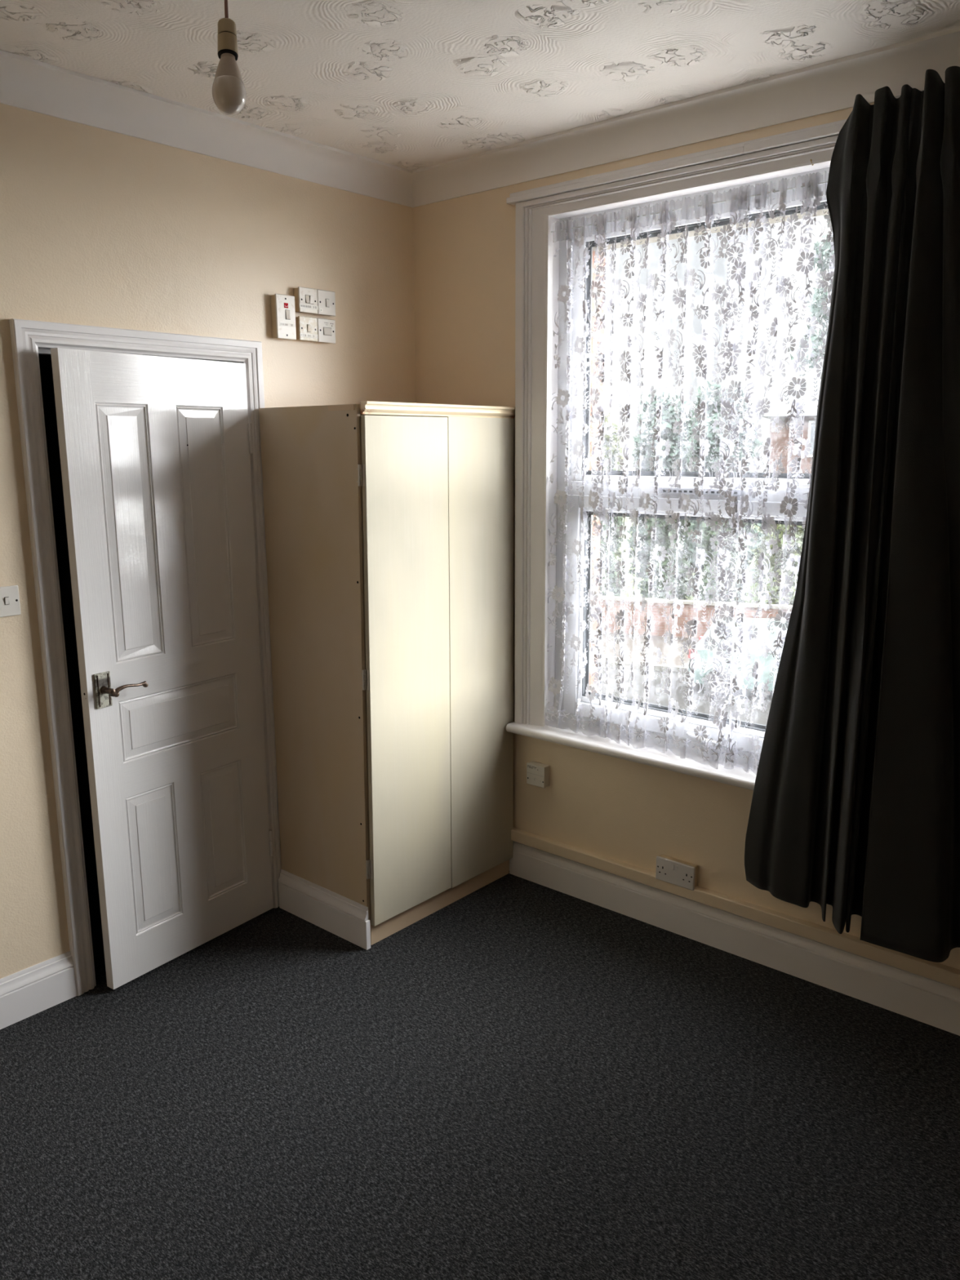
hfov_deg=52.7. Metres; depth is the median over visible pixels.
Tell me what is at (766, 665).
car
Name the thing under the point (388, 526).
wardrobe
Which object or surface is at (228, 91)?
pendant light
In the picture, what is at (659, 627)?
wall
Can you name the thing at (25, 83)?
crown molding
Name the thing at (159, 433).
door
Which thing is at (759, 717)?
road
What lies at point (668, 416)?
tree
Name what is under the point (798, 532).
shrub
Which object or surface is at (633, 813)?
wall
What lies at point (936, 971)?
ledge
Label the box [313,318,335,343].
light switch
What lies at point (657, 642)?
pavement
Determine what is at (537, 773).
socket
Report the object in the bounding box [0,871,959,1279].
floor
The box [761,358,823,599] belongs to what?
house
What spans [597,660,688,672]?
kerb
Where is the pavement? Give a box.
[597,632,699,666]
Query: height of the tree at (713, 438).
7.380 m
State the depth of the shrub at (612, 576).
27.42 m
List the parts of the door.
handle plate, lever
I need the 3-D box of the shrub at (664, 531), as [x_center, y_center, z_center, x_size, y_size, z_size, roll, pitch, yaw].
[5.493,-2.532,28.384,1.443,4.659,1.734,9,15,40]
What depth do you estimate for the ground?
37.99 m
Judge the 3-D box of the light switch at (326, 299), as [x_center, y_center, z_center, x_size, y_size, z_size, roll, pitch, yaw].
[-0.557,-1.204,3.462,0.038,0.084,0.082,9,15,40]
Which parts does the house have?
pane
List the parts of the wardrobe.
panel, skirting, door, cornice moulding, door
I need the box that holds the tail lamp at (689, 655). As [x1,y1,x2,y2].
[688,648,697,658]
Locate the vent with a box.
[658,487,742,495]
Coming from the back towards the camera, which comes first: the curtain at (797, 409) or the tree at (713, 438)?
the tree at (713, 438)
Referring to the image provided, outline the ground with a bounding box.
[615,516,766,604]
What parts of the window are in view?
sash, handle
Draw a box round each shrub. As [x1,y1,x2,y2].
[599,515,627,596]
[642,517,694,599]
[693,520,748,603]
[764,524,804,604]
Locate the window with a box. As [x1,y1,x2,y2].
[506,119,847,790]
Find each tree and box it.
[601,404,627,568]
[623,387,695,596]
[681,377,765,599]
[751,523,772,603]
[789,214,835,376]
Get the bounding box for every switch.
[0,585,21,617]
[270,293,296,340]
[293,286,318,314]
[295,315,318,342]
[312,288,335,315]
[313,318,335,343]
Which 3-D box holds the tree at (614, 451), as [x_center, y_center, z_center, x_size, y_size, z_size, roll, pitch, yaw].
[3.437,-4.396,31.415,2.720,6.938,2.297,9,15,40]
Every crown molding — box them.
[0,49,413,207]
[412,26,959,207]
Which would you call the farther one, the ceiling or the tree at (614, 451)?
the tree at (614, 451)
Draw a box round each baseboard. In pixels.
[0,951,76,1029]
[509,840,959,1035]
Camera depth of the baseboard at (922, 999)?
3.24 m
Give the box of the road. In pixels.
[597,666,773,725]
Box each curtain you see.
[545,159,835,769]
[744,66,959,962]
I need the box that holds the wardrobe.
[258,400,515,950]
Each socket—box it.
[526,760,549,788]
[655,854,697,890]
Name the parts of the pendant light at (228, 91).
cord, bulb globe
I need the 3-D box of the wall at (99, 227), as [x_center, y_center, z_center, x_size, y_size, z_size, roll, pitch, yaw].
[-1.848,-0.039,2.316,0.150,2.827,4.700,9,15,40]
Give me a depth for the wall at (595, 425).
3.60 m
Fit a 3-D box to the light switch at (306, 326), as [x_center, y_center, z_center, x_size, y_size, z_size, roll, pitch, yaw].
[-0.614,-1.097,3.416,0.038,0.082,0.082,9,15,40]
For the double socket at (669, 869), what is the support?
on the ledge
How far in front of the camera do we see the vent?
3.21 m
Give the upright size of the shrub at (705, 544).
4.311 m
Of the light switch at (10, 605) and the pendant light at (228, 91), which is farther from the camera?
the light switch at (10, 605)
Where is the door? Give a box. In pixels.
[8,318,281,995]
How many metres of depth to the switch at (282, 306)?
3.32 m
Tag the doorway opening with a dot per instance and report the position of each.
(45, 361)
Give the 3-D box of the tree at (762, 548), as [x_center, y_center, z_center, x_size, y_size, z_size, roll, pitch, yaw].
[9.894,-3.029,30.904,2.801,4.351,2.320,9,15,40]
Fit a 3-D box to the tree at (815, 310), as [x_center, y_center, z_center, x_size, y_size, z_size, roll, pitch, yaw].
[15.627,-11.407,42.219,4.798,16.190,5.901,9,15,40]
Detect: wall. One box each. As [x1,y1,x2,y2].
[0,102,416,978]
[413,102,959,969]
[589,208,828,692]
[598,595,792,638]
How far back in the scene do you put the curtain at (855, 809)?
2.64 m
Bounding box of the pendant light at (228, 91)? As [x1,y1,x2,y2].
[212,0,246,115]
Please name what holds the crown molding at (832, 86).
attached to the wall at (633, 813)
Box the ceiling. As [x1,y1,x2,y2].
[0,0,959,170]
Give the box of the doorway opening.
[38,354,104,959]
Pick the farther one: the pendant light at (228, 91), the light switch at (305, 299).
the light switch at (305, 299)
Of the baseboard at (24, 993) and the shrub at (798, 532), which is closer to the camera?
the baseboard at (24, 993)
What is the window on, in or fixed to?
in the wall at (633, 813)
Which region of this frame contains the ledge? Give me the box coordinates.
[511,826,959,988]
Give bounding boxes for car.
[688,617,788,696]

